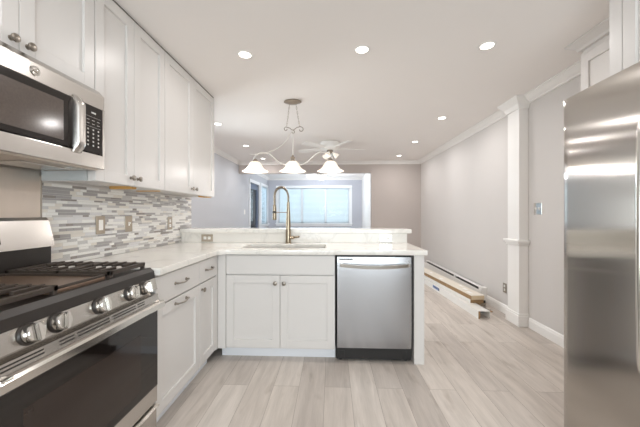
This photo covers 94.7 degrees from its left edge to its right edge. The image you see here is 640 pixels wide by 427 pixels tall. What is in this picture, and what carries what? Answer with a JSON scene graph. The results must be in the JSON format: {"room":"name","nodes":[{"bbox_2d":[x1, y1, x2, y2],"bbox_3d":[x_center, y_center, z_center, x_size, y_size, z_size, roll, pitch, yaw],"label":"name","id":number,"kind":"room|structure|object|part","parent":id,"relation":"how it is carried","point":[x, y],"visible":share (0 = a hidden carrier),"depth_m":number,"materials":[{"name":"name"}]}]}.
{"room":"kitchen","nodes":[
{"label":"kitchen","id":0,"kind":"room"},
{"bbox_2d":[40,170,190,266],"bbox_3d":[-1.573,-0.015,0.695,0.120,2.430,5.060,0,0,2],"label":"wall","id":1,"kind":"structure","parent":0,"point":[63,182],"depth_m":1.94,"materials":[{"name":"beige paint"}]},
{"bbox_2d":[0,164,39,217],"bbox_3d":[-1.492,0.025,1.159,0.004,0.550,0.794,0,0,2],"label":"sheet","id":2,"kind":"object","parent":1,"relation":"attached to","point":[19,186],"visible":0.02,"depth_m":1.45,"materials":[{"name":"metal"}]},
{"bbox_2d":[40,176,41,216],"bbox_3d":[-1.473,0.045,1.558,0.008,0.490,0.004,0,0,2],"label":"strip","id":3,"kind":"object","parent":1,"relation":"attached to","point":[40,176],"visible":0.36,"depth_m":1.56,"materials":[{"name":"silver metal"}]},
{"bbox_2d":[0,0,93,88],"bbox_3d":[-1.331,-0.928,1.181,0.322,0.567,0.746,0,0,2],"label":"upper cabinet","id":4,"kind":"object","parent":1,"relation":"attached to","point":[59,34],"visible":0.88,"depth_m":1.34,"materials":[{"name":"white paint"}]},
{"bbox_3d":[-1.216,-0.928,0.989,0.020,0.564,0.371,0,0,2],"label":"door","id":5,"kind":"part","parent":4,"relation":"part of","materials":[{"name":"white paint"}]},
{"bbox_3d":[-1.185,-0.681,1.143,0.028,0.033,0.033,0,0,2],"label":"knob","id":6,"kind":"part","parent":4,"relation":"part of","materials":[{"name":"silver metal"}]},
{"bbox_3d":[-1.183,-0.681,1.207,0.028,0.033,0.033,0,0,2],"label":"knob","id":7,"kind":"part","parent":4,"relation":"part of","materials":[{"name":"silver metal"}]},
{"bbox_2d":[0,41,104,170],"bbox_3d":[-1.305,-0.430,1.188,0.366,0.426,0.753,0,0,2],"label":"microwave","id":8,"kind":"object","parent":4,"relation":"attached to","point":[50,120],"visible":1,"depth_m":1.25,"materials":[{"name":"silver metal"}]},
{"bbox_3d":[-1.170,-0.420,1.113,0.032,0.234,0.608,0,0,2],"label":"door","id":9,"kind":"part","parent":8,"relation":"part of","materials":[{"name":"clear glass"}]},
{"bbox_3d":[-1.129,-0.419,1.387,0.030,0.265,0.046,0,0,2],"label":"handle","id":10,"kind":"part","parent":8,"relation":"part of","materials":[{"name":"metal"}]},
{"bbox_3d":[-1.150,-0.420,1.480,0.022,0.234,0.123,0,0,2],"label":"control panel","id":11,"kind":"part","parent":8,"relation":"part of","materials":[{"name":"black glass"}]},
{"bbox_2d":[41,0,164,190],"bbox_3d":[-1.303,-0.689,1.876,0.322,1.046,0.655,0,0,2],"label":"upper cabinet","id":12,"kind":"object","parent":1,"relation":"attached to","point":[129,65],"visible":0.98,"depth_m":1.80,"materials":[{"name":"white paint"}]},
{"bbox_3d":[-1.345,-0.409,1.554,0.245,0.471,0.008,0,0,2],"label":"panel","id":13,"kind":"part","parent":12,"relation":"part of","materials":[{"name":"white wood"}]},
{"bbox_3d":[-1.187,-0.692,1.706,0.020,1.037,0.304,0,0,2],"label":"door","id":14,"kind":"part","parent":12,"relation":"part of","materials":[{"name":"white paint"}]},
{"bbox_3d":[-1.173,-0.692,2.029,0.020,1.037,0.337,0,0,2],"label":"door","id":15,"kind":"part","parent":12,"relation":"part of","materials":[{"name":"white paint"}]},
{"bbox_2d":[42,181,191,266],"bbox_3d":[-1.439,0.059,2.387,0.010,0.461,1.659,0,0,2],"label":"backsplash","id":16,"kind":"structure","parent":1,"relation":"attached to","point":[71,211],"depth_m":2.00,"materials":[{"name":"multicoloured tile"}]},
{"bbox_2d":[96,216,104,233],"bbox_3d":[-1.447,0.076,1.946,0.009,0.118,0.074,0,0,2],"label":"light switch","id":17,"kind":"object","parent":16,"relation":"attached to","point":[100,220],"visible":1,"depth_m":1.94,"materials":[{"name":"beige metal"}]},
{"bbox_2d":[125,216,131,231],"bbox_3d":[-1.432,0.078,2.217,0.017,0.118,0.074,0,0,2],"label":"light switch","id":18,"kind":"object","parent":16,"relation":"attached to","point":[128,219],"visible":1,"depth_m":2.21,"materials":[{"name":"beige metal"}]},
{"bbox_2d":[168,217,171,229],"bbox_3d":[-1.413,0.092,2.781,0.009,0.118,0.074,0,0,2],"label":"wall outlet","id":19,"kind":"object","parent":16,"relation":"attached to","point":[169,218],"visible":1,"depth_m":2.77,"materials":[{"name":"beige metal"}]},
{"bbox_2d":[113,0,213,197],"bbox_3d":[-1.299,-0.697,1.971,0.322,1.062,2.324,0,0,2],"label":"upper cabinet","id":20,"kind":"object","parent":1,"relation":"attached to","point":[189,108],"visible":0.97,"depth_m":2.57,"materials":[{"name":"white paint"}]},
{"bbox_3d":[-1.157,-0.692,2.425,0.020,1.037,0.444,0,0,2],"label":"door","id":21,"kind":"part","parent":20,"relation":"part of","materials":[{"name":"white paint"}]},
{"bbox_3d":[-1.139,-0.692,2.889,0.020,1.037,0.477,0,0,2],"label":"door","id":22,"kind":"part","parent":20,"relation":"part of","materials":[{"name":"white paint"}]},
{"bbox_2d":[191,153,267,227],"bbox_3d":[-2.027,-0.015,6.768,0.120,2.430,7.280,0,0,2],"label":"wall","id":23,"kind":"structure","parent":0,"point":[229,202],"depth_m":6.27,"materials":[{"name":"grey paint"}]},
{"bbox_2d":[214,146,240,164],"bbox_3d":[-1.984,-1.195,5.165,0.095,0.070,3.840,0,0,2],"label":"trim","id":24,"kind":"structure","parent":23,"relation":"attached to","point":[218,151],"depth_m":6.11,"materials":[{"name":"white paint"}]},
{"bbox_2d":[249,178,259,227],"bbox_3d":[-1.919,0.125,8.560,0.099,2.150,1.190,0,0,2],"label":"door frame","id":25,"kind":"structure","parent":23,"relation":"in","point":[253,189],"depth_m":8.64,"materials":[{"name":"white wood"}]},
{"bbox_3d":[-1.948,0.102,8.561,0.006,1.615,0.700,0,0,2],"label":"glass","id":26,"kind":"part","parent":25,"relation":"part of","materials":[{"name":"blue glass"}]},
{"bbox_2d":[260,183,267,226],"bbox_3d":[-1.860,-0.265,9.764,0.150,1.400,1.090,0,0,2],"label":"window","id":27,"kind":"structure","parent":23,"relation":"in","point":[263,187],"depth_m":9.76,"materials":[{"name":"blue glass"}]},
{"bbox_2d":[262,186,266,223],"bbox_3d":[-1.862,-0.272,9.764,0.026,1.216,0.840,0,0,2],"label":"blind","id":28,"kind":"object","parent":27,"relation":"attached to","point":[264,188],"depth_m":9.87,"materials":[{"name":"white fabric"}]},
{"bbox_2d":[268,180,361,227],"bbox_3d":[-0.188,-0.015,10.276,3.270,2.430,0.120,0,0,2],"label":"wall","id":29,"kind":"structure","parent":0,"point":[356,184],"depth_m":10.21,"materials":[{"name":"paint"}]},
{"bbox_2d":[275,185,352,225],"bbox_3d":[-0.214,-0.270,10.232,2.670,1.390,0.150,0,0,2],"label":"window","id":30,"kind":"structure","parent":29,"relation":"in","point":[293,190],"depth_m":10.23,"materials":[{"name":"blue glass"}]},
{"bbox_3d":[-0.216,0.352,10.187,2.670,0.025,0.060,0,0,2],"label":"sill","id":31,"kind":"part","parent":30,"relation":"part of","materials":[{"name":"white wood"}]},
{"bbox_2d":[239,164,420,247],"bbox_3d":[0.207,-0.015,7.057,4.320,2.430,0.120,0,0,2],"label":"wall","id":32,"kind":"structure","parent":0,"point":[395,189],"depth_m":6.94,"materials":[{"name":"beige paint"}]},
{"bbox_2d":[257,174,361,179],"bbox_3d":[-0.253,-1.195,8.677,3.270,0.070,3.080,0,0,2],"label":"trim","id":33,"kind":"structure","parent":32,"relation":"attached to","point":[260,175],"depth_m":10.16,"materials":[{"name":"white paint"}]},
{"bbox_2d":[239,160,419,164],"bbox_3d":[0.203,-1.195,6.950,4.320,0.070,0.095,0,0,2],"label":"trim","id":34,"kind":"structure","parent":32,"relation":"attached to","point":[388,161],"depth_m":6.93,"materials":[{"name":"white paint"}]},
{"bbox_2d":[335,255,335,332],"bbox_3d":[-0.281,0.697,3.021,2.271,1.006,0.105,0,0,2],"label":"wall","id":35,"kind":"structure","parent":0,"point":[335,255],"depth_m":2.95,"materials":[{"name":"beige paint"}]},
{"bbox_2d":[180,228,411,232],"bbox_3d":[-0.253,0.174,3.041,2.301,0.040,0.253,0,0,2],"label":"bar","id":36,"kind":"object","parent":35,"relation":"on","point":[185,230],"visible":1,"depth_m":2.93,"materials":[{"name":"white stone"}]},
{"bbox_2d":[156,284,563,426],"bbox_3d":[0.069,1.230,4.151,4.800,0.060,12.500,0,0,2],"label":"floor","id":37,"kind":"structure","parent":0,"point":[493,371],"depth_m":2.05,"materials":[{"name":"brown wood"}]},
{"bbox_2d":[0,217,164,426],"bbox_3d":[-1.156,0.610,1.173,0.660,1.180,0.776,0,0,2],"label":"stove","id":38,"kind":"object","parent":37,"relation":"on","point":[86,355],"visible":0.97,"depth_m":1.14,"materials":[{"name":"metal"}]},
{"bbox_3d":[-1.458,0.235,1.186,0.055,0.130,0.738,0,0,2],"label":"vent panel","id":39,"kind":"part","parent":38,"relation":"part of","materials":[{"name":"metal"}]},
{"bbox_3d":[-0.863,0.361,0.896,0.050,0.062,0.059,0,0,2],"label":"knob","id":40,"kind":"part","parent":38,"relation":"part of","materials":[{"name":"metal"}]},
{"bbox_2d":[0,273,104,294],"bbox_3d":[-1.173,0.280,1.186,0.460,0.032,0.230,0,0,2],"label":"griddle","id":41,"kind":"object","parent":38,"relation":"on","point":[65,282],"visible":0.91,"depth_m":1.23,"materials":[{"name":"metal"}]},
{"bbox_3d":[-0.859,0.361,0.991,0.050,0.062,0.059,0,0,2],"label":"knob","id":42,"kind":"part","parent":38,"relation":"part of","materials":[{"name":"metal"}]},
{"bbox_2d":[0,268,154,333],"bbox_3d":[-1.155,0.311,1.173,0.546,0.054,0.776,0,0,2],"label":"control panel","id":43,"kind":"object","parent":38,"relation":"in","point":[16,315],"depth_m":1.04,"materials":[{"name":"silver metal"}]},
{"bbox_3d":[-0.886,0.367,1.162,0.035,0.066,0.776,0,0,2],"label":"control panel","id":44,"kind":"part","parent":38,"relation":"part of","materials":[{"name":"metal"}]},
{"bbox_3d":[-0.882,0.698,1.162,0.031,0.395,0.770,0,0,2],"label":"door glass","id":45,"kind":"part","parent":38,"relation":"part of","materials":[{"name":"black glass"}]},
{"bbox_3d":[-0.878,0.697,1.162,0.040,0.562,0.770,0,0,2],"label":"oven door","id":46,"kind":"part","parent":38,"relation":"part of","materials":[{"name":"metal"}]},
{"bbox_3d":[-0.848,0.469,1.161,0.041,0.038,0.766,0,0,2],"label":"door handle","id":47,"kind":"part","parent":38,"relation":"part of","materials":[{"name":"metal"}]},
{"bbox_3d":[-0.851,0.361,1.171,0.050,0.062,0.059,0,0,2],"label":"knob","id":48,"kind":"part","parent":38,"relation":"part of","materials":[{"name":"metal"}]},
{"bbox_3d":[-0.844,0.361,1.345,0.050,0.062,0.059,0,0,2],"label":"knob","id":49,"kind":"part","parent":38,"relation":"part of","materials":[{"name":"metal"}]},
{"bbox_3d":[-0.877,1.070,1.162,0.043,0.150,0.770,0,0,2],"label":"storage drawer","id":50,"kind":"part","parent":38,"relation":"part of","materials":[{"name":"metal"}]},
{"bbox_3d":[-0.840,0.361,1.445,0.050,0.062,0.059,0,0,2],"label":"knob","id":51,"kind":"part","parent":38,"relation":"part of","materials":[{"name":"metal"}]},
{"bbox_2d":[152,262,199,422],"bbox_3d":[-1.138,0.764,1.828,0.633,0.871,0.518,0,0,2],"label":"base cabinet","id":52,"kind":"object","parent":37,"relation":"on","point":[179,319],"visible":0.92,"depth_m":1.79,"materials":[{"name":"white paint"}]},
{"bbox_3d":[-0.867,0.417,1.817,0.020,0.155,0.517,0,0,2],"label":"drawer","id":53,"kind":"part","parent":52,"relation":"part of","materials":[{"name":"white paint"}]},
{"bbox_3d":[-0.840,0.415,1.816,0.036,0.020,0.148,0,0,2],"label":"handle","id":54,"kind":"part","parent":52,"relation":"part of","materials":[{"name":"silver metal"}]},
{"bbox_3d":[-0.840,0.536,1.816,0.036,0.020,0.148,0,0,2],"label":"handle","id":55,"kind":"part","parent":52,"relation":"part of","materials":[{"name":"silver metal"}]},
{"bbox_2d":[189,256,215,383],"bbox_3d":[-1.122,0.764,2.236,0.633,0.871,0.291,0,0,2],"label":"base cabinet","id":56,"kind":"object","parent":37,"relation":"on","point":[207,284],"visible":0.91,"depth_m":2.22,"materials":[{"name":"white paint"}]},
{"bbox_3d":[-0.850,0.795,2.225,0.020,0.583,0.290,0,0,2],"label":"door","id":57,"kind":"part","parent":56,"relation":"part of","materials":[{"name":"white paint"}]},
{"bbox_3d":[-0.850,0.417,2.225,0.020,0.155,0.290,0,0,2],"label":"drawer","id":58,"kind":"part","parent":56,"relation":"part of","materials":[{"name":"white paint"}]},
{"bbox_2d":[215,254,334,356],"bbox_3d":[-0.354,0.764,2.645,0.978,0.871,0.583,0,0,2],"label":"base cabinet","id":59,"kind":"object","parent":37,"relation":"on","point":[277,305],"depth_m":2.39,"materials":[{"name":"white paint"}]},
{"bbox_3d":[-0.811,0.715,2.403,0.084,0.771,0.063,0,0,2],"label":"corner filler","id":60,"kind":"part","parent":59,"relation":"part of","materials":[{"name":"white wood"}]},
{"bbox_2d":[58,242,427,275],"bbox_3d":[-0.300,0.309,2.251,2.272,0.038,1.434,0,0,2],"label":"countertop","id":61,"kind":"structure","parent":59,"relation":"on","point":[164,259],"depth_m":2.33,"materials":[{"name":"white stone"}]},
{"bbox_2d":[273,186,299,243],"bbox_3d":[-0.339,0.014,2.820,0.275,0.549,0.113,0,0,-32],"label":"faucet","id":62,"kind":"object","parent":61,"relation":"on","point":[289,237],"visible":1,"depth_m":2.85,"materials":[{"name":"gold metal"}]},
{"bbox_2d":[181,233,406,242],"bbox_3d":[-0.276,0.242,2.956,2.263,0.095,0.024,0,0,2],"label":"quartz upstand","id":63,"kind":"object","parent":61,"relation":"on","point":[185,237],"visible":0.8,"depth_m":2.94,"materials":[{"name":"white stone"}]},
{"bbox_2d":[201,234,212,241],"bbox_3d":[-1.138,0.247,2.974,0.118,0.073,0.009,0,0,2],"label":"wall outlet","id":64,"kind":"object","parent":63,"relation":"attached to","point":[204,237],"visible":1,"depth_m":2.97,"materials":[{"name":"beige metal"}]},
{"bbox_2d":[380,235,391,241],"bbox_3d":[0.647,0.245,2.901,0.118,0.073,0.009,0,0,2],"label":"wall outlet","id":65,"kind":"object","parent":63,"relation":"attached to","point":[383,238],"visible":1,"depth_m":2.90,"materials":[{"name":"plastic"}]},
{"bbox_3d":[-0.544,0.794,2.404,0.440,0.585,0.020,0,0,2],"label":"door","id":66,"kind":"part","parent":59,"relation":"part of","materials":[{"name":"white paint"}]},
{"bbox_3d":[-0.322,0.416,2.395,0.884,0.153,0.020,0,0,2],"label":"false drawer","id":67,"kind":"part","parent":59,"relation":"part of","materials":[{"name":"white paint"}]},
{"bbox_3d":[-0.101,0.794,2.386,0.441,0.585,0.020,0,0,2],"label":"door","id":68,"kind":"part","parent":59,"relation":"part of","materials":[{"name":"white paint"}]},
{"bbox_2d":[336,255,411,360],"bbox_3d":[0.442,0.766,2.604,0.600,0.868,0.601,0,0,2],"label":"dishwasher","id":69,"kind":"object","parent":37,"relation":"on","point":[374,295],"visible":0.94,"depth_m":2.35,"materials":[{"name":"silver metal"}]},
{"bbox_3d":[0.434,1.134,2.398,0.580,0.092,0.032,0,0,2],"label":"kick plate","id":70,"kind":"part","parent":69,"relation":"part of","materials":[{"name":"black plastic"}]},
{"bbox_3d":[0.431,0.417,2.330,0.548,0.040,0.053,0,0,2],"label":"handle","id":71,"kind":"part","parent":69,"relation":"part of","materials":[{"name":"metal"}]},
{"bbox_2d":[411,255,423,364],"bbox_3d":[0.801,0.764,2.678,0.080,0.871,0.673,0,0,2],"label":"end panel","id":72,"kind":"object","parent":37,"relation":"on","point":[417,261],"visible":0.42,"depth_m":2.34,"materials":[{"name":"white paint"}]},
{"bbox_2d":[424,278,489,318],"bbox_3d":[1.861,1.155,4.620,0.140,0.090,2.526,0,0,0],"label":"heater cover","id":73,"kind":"object","parent":37,"relation":"on","point":[474,309],"visible":0.7,"depth_m":3.77,"materials":[{"name":"white metal"}]},
{"bbox_2d":[424,275,482,302],"bbox_3d":[1.897,1.087,4.747,0.155,0.044,2.179,0,0,-2],"label":"wood board","id":74,"kind":"object","parent":73,"relation":"on","point":[426,277],"visible":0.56,"depth_m":4.03,"materials":[{"name":"white wood"}]},
{"bbox_2d":[424,267,456,286],"bbox_3d":[1.882,1.035,5.104,0.168,0.056,1.668,0,0,-2],"label":"carton","id":75,"kind":"object","parent":74,"relation":"on","point":[436,277],"visible":0.54,"depth_m":4.68,"materials":[{"name":"cardboard"}]},
{"bbox_2d":[447,283,484,299],"bbox_3d":[1.930,1.035,3.946,0.168,0.056,0.634,0,0,-2],"label":"carton","id":76,"kind":"object","parent":74,"relation":"on","point":[465,291],"visible":1,"depth_m":3.85,"materials":[{"name":"cardboard"}]},
{"bbox_2d":[564,62,639,426],"bbox_3d":[1.572,0.312,1.042,0.843,1.775,0.920,0,0,2],"label":"refrigerator","id":77,"kind":"object","parent":37,"relation":"on","point":[602,120],"visible":1,"depth_m":1.27,"materials":[{"name":"metal"}]},
{"bbox_3d":[1.183,0.120,1.074,0.063,0.980,0.022,0,0,2],"label":"handle","id":78,"kind":"part","parent":77,"relation":"part of","materials":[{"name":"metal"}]},
{"bbox_2d":[114,0,608,177],"bbox_3d":[0.069,-1.260,4.151,4.800,0.060,12.500,0,0,2],"label":"ceiling","id":79,"kind":"structure","parent":0,"point":[424,63],"depth_m":2.37,"materials":[{"name":"paint"}]},
{"bbox_2d":[236,50,252,58],"bbox_3d":[-0.580,-1.226,2.280,0.128,0.005,0.128,0,0,2],"label":"recessed light","id":80,"kind":"object","parent":79,"relation":"in","point":[244,54],"visible":1,"depth_m":2.27,"materials":[{"name":"white paint"}]},
{"bbox_2d":[239,52,250,57],"bbox_3d":[-0.580,-1.226,2.280,0.087,0.003,0.087,0,0,2],"label":"diffuser","id":81,"kind":"object","parent":80,"relation":"attached to","point":[241,54],"depth_m":2.27,"materials":[{"name":"white plastic"}]},
{"bbox_2d":[242,99,343,173],"bbox_3d":[-0.298,-0.843,3.215,1.115,0.772,0.291,0,0,2],"label":"chandelier","id":82,"kind":"object","parent":79,"relation":"hanging from","point":[330,166],"visible":1,"depth_m":3.19,"materials":[{"name":"white glass"}]},
{"bbox_3d":[-0.710,-0.514,3.232,0.291,0.114,0.291,0,0,2],"label":"lamp shade","id":83,"kind":"part","parent":82,"relation":"part of","materials":[{"name":"white glass"}]},
{"bbox_3d":[-0.519,-0.600,3.224,0.433,0.147,0.012,0,0,2],"label":"arm","id":84,"kind":"part","parent":82,"relation":"part of","materials":[{"name":"beige metal"}]},
{"bbox_3d":[-0.529,-0.777,3.224,0.477,0.270,0.008,0,0,2],"label":"arm","id":85,"kind":"part","parent":82,"relation":"part of","materials":[{"name":"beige metal"}]},
{"bbox_3d":[-0.298,-0.514,3.215,0.291,0.114,0.291,0,0,2],"label":"lamp shade","id":86,"kind":"part","parent":82,"relation":"part of","materials":[{"name":"white glass"}]},
{"bbox_3d":[-0.074,-0.600,3.206,0.433,0.147,0.012,0,0,2],"label":"arm","id":87,"kind":"part","parent":82,"relation":"part of","materials":[{"name":"beige metal"}]},
{"bbox_3d":[0.114,-0.514,3.198,0.291,0.114,0.291,0,0,2],"label":"lamp shade","id":88,"kind":"part","parent":82,"relation":"part of","materials":[{"name":"white glass"}]},
{"bbox_2d":[306,174,339,179],"bbox_3d":[0.080,-1.123,8.917,1.049,0.211,1.069,0,0,2],"label":"ceiling fan","id":89,"kind":"object","parent":79,"relation":"hanging from","point":[320,176],"visible":0.9,"depth_m":8.82,"materials":[{"name":"white"}]},
{"bbox_2d":[298,140,364,159],"bbox_3d":[0.191,-1.087,5.126,1.199,0.283,1.183,0,0,2],"label":"ceiling fan","id":90,"kind":"object","parent":79,"relation":"hanging from","point":[330,146],"visible":0.94,"depth_m":4.99,"materials":[{"name":"silver metal"}]},
{"bbox_3d":[-0.162,-1.121,5.267,0.490,0.032,0.140,0,0,27],"label":"blade","id":91,"kind":"part","parent":90,"relation":"part of","materials":[{"name":"white wood"}]},
{"bbox_3d":[-0.092,-1.121,4.831,0.140,0.032,0.490,0,0,45],"label":"blade","id":92,"kind":"part","parent":90,"relation":"part of","materials":[{"name":"white wood"}]},
{"bbox_3d":[0.343,-1.121,4.763,0.140,0.032,0.490,0,0,-27],"label":"blade","id":93,"kind":"part","parent":90,"relation":"part of","materials":[{"name":"white wood"}]},
{"bbox_2d":[354,45,370,53],"bbox_3d":[0.315,-1.226,2.210,0.128,0.005,0.128,0,0,2],"label":"recessed light","id":94,"kind":"object","parent":79,"relation":"in","point":[361,49],"visible":1,"depth_m":2.20,"materials":[{"name":"white paint"}]},
{"bbox_2d":[356,47,367,52],"bbox_3d":[0.315,-1.226,2.210,0.087,0.003,0.087,0,0,2],"label":"diffuser","id":95,"kind":"object","parent":94,"relation":"attached to","point":[358,49],"depth_m":2.21,"materials":[{"name":"white plastic"}]},
{"bbox_2d":[477,41,496,50],"bbox_3d":[1.222,-1.226,2.158,0.128,0.005,0.128,0,0,2],"label":"recessed light","id":96,"kind":"object","parent":79,"relation":"in","point":[487,45],"visible":1,"depth_m":2.15,"materials":[{"name":"white paint"}]},
{"bbox_2d":[480,43,493,48],"bbox_3d":[1.222,-1.226,2.158,0.087,0.003,0.087,0,0,2],"label":"diffuser","id":97,"kind":"object","parent":96,"relation":"attached to","point":[483,45],"depth_m":2.15,"materials":[{"name":"white plastic"}]},
{"bbox_2d":[362,173,369,227],"bbox_3d":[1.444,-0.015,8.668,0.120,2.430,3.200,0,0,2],"label":"column","id":98,"kind":"structure","parent":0,"point":[366,178],"depth_m":8.81,"materials":[{"name":"white paint"}]},
{"bbox_2d":[421,75,580,334],"bbox_3d":[2.244,-0.015,2.521,0.120,2.430,9.020,0,0,2],"label":"wall","id":99,"kind":"structure","parent":0,"point":[464,187],"depth_m":3.73,"materials":[{"name":"beige paint"}]},
{"bbox_2d":[426,260,486,300],"bbox_3d":[2.253,1.096,5.148,0.076,0.200,2.370,0,0,2],"label":"baseboard heater","id":100,"kind":"object","parent":99,"relation":"attached to","point":[430,265],"visible":0.64,"depth_m":4.81,"materials":[{"name":"white metal"}]},
{"bbox_2d":[424,262,563,347],"bbox_3d":[2.174,1.147,2.464,0.016,0.105,8.900,0,0,2],"label":"baseboard","id":101,"kind":"structure","parent":99,"relation":"attached to","point":[543,330],"depth_m":2.95,"materials":[{"name":"white paint"}]},
{"bbox_2d":[418,60,580,163],"bbox_3d":[2.218,-1.195,4.514,0.095,0.070,4.800,0,0,2],"label":"trim","id":102,"kind":"structure","parent":99,"relation":"attached to","point":[573,71],"depth_m":3.03,"materials":[{"name":"white paint"}]},
{"bbox_2d":[503,283,506,292],"bbox_3d":[2.221,0.895,3.550,0.009,0.114,0.070,0,0,2],"label":"wall outlet","id":103,"kind":"object","parent":99,"relation":"attached to","point":[504,284],"visible":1,"depth_m":3.54,"materials":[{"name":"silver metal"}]},
{"bbox_2d":[497,95,529,326],"bbox_3d":[2.128,-0.015,3.234,0.170,2.429,0.355,0,0,2],"label":"column","id":104,"kind":"structure","parent":99,"relation":"attached to","point":[516,108],"depth_m":3.13,"materials":[{"name":"white paint"}]},
{"bbox_2d":[534,203,541,214],"bbox_3d":[2.194,-0.047,2.978,0.017,0.118,0.116,0,0,2],"label":"light switch","id":105,"kind":"object","parent":99,"relation":"attached to","point":[537,206],"visible":1,"depth_m":2.97,"materials":[{"name":"metal"}]},
{"bbox_2d":[564,17,608,90],"bbox_3d":[1.979,-0.715,1.860,0.354,1.029,0.654,0,0,2],"label":"upper cabinet","id":106,"kind":"object","parent":99,"relation":"attached to","point":[594,44],"visible":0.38,"depth_m":2.00,"materials":[{"name":"white paint"}]},
{"bbox_3d":[1.979,-1.179,1.860,0.354,0.101,0.654,0,0,2],"label":"crown","id":107,"kind":"part","parent":106,"relation":"part of","materials":[{"name":"white paint"}]},
{"bbox_3d":[1.866,-0.662,1.826,0.020,0.922,0.575,0,0,2],"label":"door","id":108,"kind":"part","parent":106,"relation":"part of","materials":[{"name":"white paint"}]},
{"bbox_2d":[609,0,639,76],"bbox_3d":[1.811,-0.904,1.042,0.624,0.648,0.990,0,0,2],"label":"upper cabinet","id":109,"kind":"object","parent":99,"relation":"attached to","point":[631,8],"depth_m":1.47,"materials":[{"name":"white paint"}]},
{"bbox_3d":[1.830,-0.904,1.504,0.624,0.648,0.066,0,0,2],"label":"filler panel","id":110,"kind":"part","parent":109,"relation":"part of","materials":[{"name":"white wood"}]}
]}

